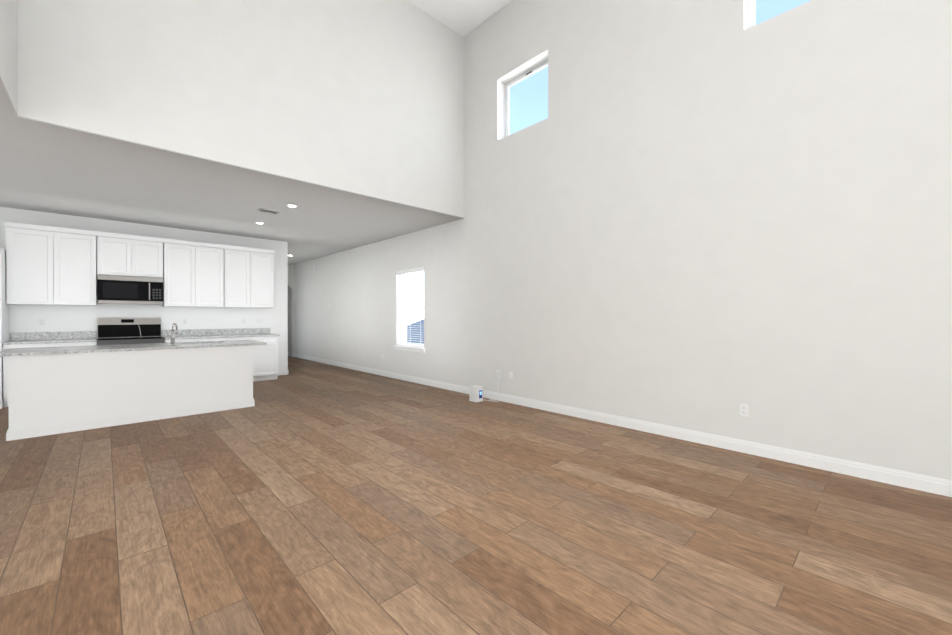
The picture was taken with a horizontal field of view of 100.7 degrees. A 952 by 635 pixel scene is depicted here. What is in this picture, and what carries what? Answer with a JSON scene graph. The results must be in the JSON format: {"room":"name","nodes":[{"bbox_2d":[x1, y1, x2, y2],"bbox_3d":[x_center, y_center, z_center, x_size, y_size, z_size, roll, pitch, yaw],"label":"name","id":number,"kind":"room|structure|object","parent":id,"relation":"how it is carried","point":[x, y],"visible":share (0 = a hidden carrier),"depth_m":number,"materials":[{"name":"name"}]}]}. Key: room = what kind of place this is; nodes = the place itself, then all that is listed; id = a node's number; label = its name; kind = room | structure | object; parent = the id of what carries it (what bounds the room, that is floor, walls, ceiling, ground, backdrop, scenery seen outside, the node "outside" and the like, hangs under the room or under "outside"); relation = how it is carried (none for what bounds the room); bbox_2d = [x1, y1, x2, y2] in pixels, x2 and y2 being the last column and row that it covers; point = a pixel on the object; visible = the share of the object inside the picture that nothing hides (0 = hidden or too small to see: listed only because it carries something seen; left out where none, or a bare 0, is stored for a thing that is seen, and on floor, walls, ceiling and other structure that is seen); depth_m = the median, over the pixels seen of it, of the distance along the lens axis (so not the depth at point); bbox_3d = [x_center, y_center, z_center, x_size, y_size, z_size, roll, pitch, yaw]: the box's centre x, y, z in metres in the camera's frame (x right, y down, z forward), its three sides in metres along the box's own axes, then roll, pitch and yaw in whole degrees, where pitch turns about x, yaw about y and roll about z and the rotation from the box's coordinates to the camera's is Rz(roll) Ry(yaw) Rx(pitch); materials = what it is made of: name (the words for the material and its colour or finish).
{"room":"empty living room","nodes":[
{"label":"empty living room","id":0,"kind":"room"},
{"bbox_2d":[0,0,16,112],"bbox_3d":[-1.138,-3.240,0.314,0.160,3.088,8.440,0,0,-43],"label":"wall","id":1,"kind":"structure","parent":0,"point":[8,41],"depth_m":3.05,"materials":[{"name":"paint"}]},
{"bbox_2d":[0,207,287,369],"bbox_3d":[-7.389,-0.200,6.070,8.470,2.999,0.160,0,0,-43],"label":"wall","id":2,"kind":"structure","parent":0,"point":[57,318],"depth_m":7.31,"materials":[{"name":"paint"}]},
{"bbox_2d":[5,221,60,304],"bbox_3d":[-6.905,-0.807,6.178,0.546,1.210,0.338,0,0,-43],"label":"upper cabinet","id":3,"kind":"object","parent":2,"relation":"attached to","point":[49,265],"depth_m":6.06,"materials":[{"name":"white paint"}]},
{"bbox_2d":[39,319,44,325],"bbox_3d":[-6.976,0.079,6.344,0.070,0.115,0.008,0,0,-43],"label":"electrical outlet","id":4,"kind":"object","parent":2,"relation":"attached to","point":[41,322],"visible":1,"depth_m":6.34,"materials":[{"name":"white plastic"}]},
{"bbox_2d":[61,229,104,304],"bbox_3d":[-6.569,-0.807,6.495,0.621,1.210,0.338,0,0,-43],"label":"upper cabinet","id":5,"kind":"object","parent":2,"relation":"attached to","point":[82,251],"depth_m":6.41,"materials":[{"name":"white paint"}]},
{"bbox_2d":[105,233,136,272],"bbox_3d":[-6.211,-1.064,6.832,0.491,0.698,0.338,0,0,-43],"label":"upper cabinet","id":6,"kind":"object","parent":2,"relation":"attached to","point":[120,249],"depth_m":6.74,"materials":[{"name":"white paint"}]},
{"bbox_2d":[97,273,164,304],"bbox_3d":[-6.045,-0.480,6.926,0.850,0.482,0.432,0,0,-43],"label":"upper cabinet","id":7,"kind":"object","parent":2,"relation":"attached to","point":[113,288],"depth_m":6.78,"materials":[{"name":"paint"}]},
{"bbox_2d":[97,274,163,304],"bbox_3d":[-6.045,-0.471,6.926,0.850,0.465,0.432,0,0,-43],"label":"microwave","id":8,"kind":"object","parent":7,"relation":"in","point":[112,288],"depth_m":6.78,"materials":[{"name":"silver metal"}]},
{"bbox_2d":[10,326,269,341],"bbox_3d":[-5.848,0.240,7.369,3.716,0.229,0.059,0,0,-43],"label":"backsplash","id":9,"kind":"structure","parent":2,"relation":"attached to","point":[103,331],"depth_m":6.96,"materials":[{"name":"grey stone"}]},
{"bbox_2d":[137,237,164,276],"bbox_3d":[-5.943,-1.065,7.085,0.491,0.698,0.338,0,0,-43],"label":"upper cabinet","id":10,"kind":"object","parent":2,"relation":"attached to","point":[150,250],"depth_m":7.02,"materials":[{"name":"white paint"}]},
{"bbox_2d":[162,238,200,306],"bbox_3d":[-5.592,-0.810,7.416,0.600,1.210,0.338,0,0,-43],"label":"upper cabinet","id":11,"kind":"object","parent":2,"relation":"attached to","point":[182,258],"depth_m":7.33,"materials":[{"name":"white paint"}]},
{"bbox_2d":[201,242,228,306],"bbox_3d":[-5.245,-0.811,7.744,0.600,1.210,0.338,0,0,-43],"label":"upper cabinet","id":12,"kind":"object","parent":2,"relation":"attached to","point":[214,258],"depth_m":7.67,"materials":[{"name":"white paint"}]},
{"bbox_2d":[229,245,252,307],"bbox_3d":[-4.913,-0.812,8.056,0.588,1.210,0.338,0,0,-43],"label":"upper cabinet","id":13,"kind":"object","parent":2,"relation":"attached to","point":[240,258],"depth_m":7.98,"materials":[{"name":"white paint"}]},
{"bbox_2d":[253,249,273,307],"bbox_3d":[-4.601,-0.813,8.350,0.514,1.210,0.338,0,0,-43],"label":"upper cabinet","id":14,"kind":"object","parent":2,"relation":"attached to","point":[263,267],"depth_m":8.27,"materials":[{"name":"white paint"}]},
{"bbox_2d":[278,369,288,375],"bbox_3d":[-4.365,1.232,8.804,0.356,0.118,0.015,0,0,-43],"label":"baseboard","id":15,"kind":"structure","parent":2,"relation":"attached to","point":[283,372],"depth_m":8.84,"materials":[{"name":"white paint"}]},
{"bbox_2d":[0,76,463,263],"bbox_3d":[-3.828,-1.699,3.369,9.952,0.012,16.572,0,0,-43],"label":"ceiling","id":16,"kind":"structure","parent":0,"point":[91,175],"depth_m":5.45,"materials":[{"name":"paint"}]},
{"bbox_2d":[257,208,279,213],"bbox_3d":[-3.310,-1.697,6.310,0.300,0.008,0.180,0,0,-43],"label":"ceiling vent","id":17,"kind":"object","parent":16,"relation":"in","point":[268,211],"visible":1,"depth_m":6.31,"materials":[{"name":"white metal"}]},
{"bbox_2d":[17,0,463,216],"bbox_3d":[-2.090,-3.254,5.107,5.031,3.088,0.160,0,0,-43],"label":"wall","id":18,"kind":"structure","parent":0,"point":[364,97],"depth_m":4.68,"materials":[{"name":"paint"}]},
{"bbox_2d":[288,264,293,356],"bbox_3d":[-6.995,-0.217,11.884,2.881,2.999,0.160,0,0,-43],"label":"wall","id":19,"kind":"structure","parent":0,"point":[291,276],"depth_m":12.78,"materials":[{"name":"paint"}]},
{"bbox_2d":[407,284,423,324],"bbox_3d":[3.004,-0.321,16.570,0.100,3.220,40.000,0,0,-43],"label":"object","id":20,"kind":"structure","parent":0,"point":[413,299],"depth_m":23.57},
{"bbox_2d":[407,0,511,36],"bbox_3d":[0.693,-4.839,2.034,5.191,0.100,8.441,0,0,-43],"label":"ceiling","id":21,"kind":"structure","parent":0,"point":[463,18],"depth_m":6.17,"materials":[{"name":"paint"}]},
{"bbox_2d":[0,356,951,634],"bbox_3d":[-4.720,1.334,4.323,10.350,0.060,19.570,0,0,-43],"label":"floor","id":22,"kind":"structure","parent":0,"point":[310,498],"depth_m":2.44,"materials":[{"name":"brown wood"}]},
{"bbox_2d":[0,247,8,408],"bbox_3d":[-7.364,0.151,5.516,1.024,2.300,0.677,0,0,-43],"label":"surround","id":23,"kind":"object","parent":22,"relation":"on","point":[4,321],"visible":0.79,"depth_m":5.70,"materials":[{"name":"white paint"}]},
{"bbox_2d":[3,342,57,406],"bbox_3d":[-6.815,0.845,6.068,0.518,0.908,0.629,0,0,-43],"label":"base cabinet","id":24,"kind":"object","parent":22,"relation":"on","point":[36,344],"depth_m":5.69,"materials":[{"name":"white paint"}]},
{"bbox_2d":[58,342,89,346],"bbox_3d":[-6.510,0.844,6.356,0.584,0.908,0.629,0,0,-43],"label":"base cabinet","id":25,"kind":"object","parent":22,"relation":"on","point":[59,343],"depth_m":6.15,"materials":[{"name":"white paint"}]},
{"bbox_2d":[4,347,254,440],"bbox_3d":[-4.446,0.855,5.339,2.356,0.893,1.007,0,0,-43],"label":"kitchen island","id":26,"kind":"object","parent":22,"relation":"on","point":[58,390],"depth_m":4.79,"materials":[{"name":"white paint"}]},
{"bbox_2d":[0,340,263,354],"bbox_3d":[-4.408,0.391,5.371,2.656,0.030,1.040,0,0,-43],"label":"island countertop","id":27,"kind":"structure","parent":26,"relation":"on","point":[228,343],"depth_m":4.97,"materials":[{"name":"grey stone"}]},
{"bbox_2d":[166,323,177,346],"bbox_3d":[-4.175,0.229,5.421,0.155,0.292,0.207,0,0,-43],"label":"faucet","id":28,"kind":"object","parent":27,"relation":"on","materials":[{"name":"silver metal"}]},
{"bbox_2d":[90,338,169,344],"bbox_3d":[-5.957,0.833,6.828,0.996,0.928,0.585,0,0,-43],"label":"base cabinet","id":29,"kind":"object","parent":22,"relation":"on","point":[93,341],"depth_m":6.60,"materials":[{"name":"white paint"}]},
{"bbox_2d":[170,338,201,341],"bbox_3d":[-5.469,0.842,7.337,0.540,0.908,0.629,0,0,-43],"label":"base cabinet","id":30,"kind":"object","parent":22,"relation":"on","point":[176,339],"depth_m":7.14,"materials":[{"name":"white paint"}]},
{"bbox_2d":[202,338,249,340],"bbox_3d":[-5.048,0.840,7.734,0.883,0.908,0.629,0,0,-43],"label":"base cabinet","id":31,"kind":"object","parent":22,"relation":"on","point":[203,339],"depth_m":7.51,"materials":[{"name":"white paint"}]},
{"bbox_2d":[250,338,278,381],"bbox_3d":[-4.566,0.839,8.189,0.708,0.908,0.629,0,0,-43],"label":"base cabinet","id":32,"kind":"object","parent":22,"relation":"on","point":[265,357],"depth_m":8.05,"materials":[{"name":"white paint"}]},
{"bbox_2d":[2,334,277,345],"bbox_3d":[-5.648,0.368,7.158,3.716,0.036,0.642,0,0,-43],"label":"countertop","id":33,"kind":"structure","parent":32,"relation":"on","point":[32,340],"depth_m":7.21,"materials":[{"name":"grey stone"}]},
{"bbox_2d":[469,385,482,401],"bbox_3d":[0.003,1.187,6.157,0.152,0.225,0.172,0,0,-43],"label":"appliance","id":34,"kind":"object","parent":22,"relation":"on","point":[475,393],"visible":1,"depth_m":6.11,"materials":[{"name":"white plastic"}]},
{"bbox_2d":[288,0,951,479],"bbox_3d":[-1.006,-1.806,7.816,0.260,6.200,19.490,0,0,-43],"label":"wall","id":35,"kind":"structure","parent":0,"point":[706,216],"depth_m":4.09,"materials":[{"name":"paint"}]},
{"bbox_2d":[393,345,425,352],"bbox_3d":[-1.294,0.635,8.040,0.228,0.088,1.100,0,0,-43],"label":"sill","id":36,"kind":"structure","parent":35,"relation":"attached to","point":[412,349],"depth_m":7.94,"materials":[{"name":"white paint"}]},
{"bbox_2d":[404,273,423,345],"bbox_3d":[-1.202,-0.197,8.124,0.080,1.580,1.000,0,0,-43],"label":"window","id":37,"kind":"structure","parent":35,"relation":"in","point":[405,312],"depth_m":8.45,"materials":[{"name":"white plastic"}]},
{"bbox_2d":[397,267,423,347],"bbox_3d":[-1.316,-0.197,8.017,0.062,1.574,0.994,0,0,-43],"label":"window blinds","id":38,"kind":"object","parent":37,"relation":"attached to","point":[409,271],"visible":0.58,"depth_m":8.00,"materials":[{"name":"white plastic"}]},
{"bbox_2d":[505,60,547,136],"bbox_3d":[0.818,-3.256,5.986,0.062,0.950,0.970,0,0,-43],"label":"window","id":39,"kind":"structure","parent":35,"relation":"in","point":[531,72],"depth_m":6.24,"materials":[{"name":"white plastic"}]},
{"bbox_2d":[294,353,951,496],"bbox_3d":[-0.218,1.238,6.787,0.015,0.118,16.559,0,0,-43],"label":"baseboard","id":40,"kind":"structure","parent":35,"relation":"attached to","point":[934,485],"depth_m":3.94,"materials":[{"name":"white paint"}]},
{"bbox_2d":[740,404,748,416],"bbox_3d":[2.590,0.896,3.814,0.008,0.115,0.070,0,0,-43],"label":"electrical outlet","id":41,"kind":"object","parent":35,"relation":"attached to","point":[744,409],"visible":1,"depth_m":3.81,"materials":[{"name":"white plastic"}]},
{"bbox_2d":[749,0,800,27],"bbox_3d":[3.064,-3.249,3.603,0.062,0.950,0.960,0,0,-43],"label":"window","id":42,"kind":"structure","parent":35,"relation":"in","point":[752,12],"depth_m":3.92,"materials":[{"name":"white plastic"}]},
{"label":"outside","id":43,"kind":"structure","parent":0,"visible":0},
{"bbox_3d":[14.499,1.308,20.541,39.730,0.060,70.000,0,0,-43],"label":"ground","id":44,"kind":"structure","parent":43,"visible":0},
{"bbox_2d":[407,319,423,343],"bbox_3d":[-1.111,0.675,14.342,3.550,1.240,5.000,0,0,-43],"label":"fence","id":45,"kind":"structure","parent":44,"relation":"on","point":[415,331],"depth_m":14.00,"materials":[{"name":"blue"}]}
]}

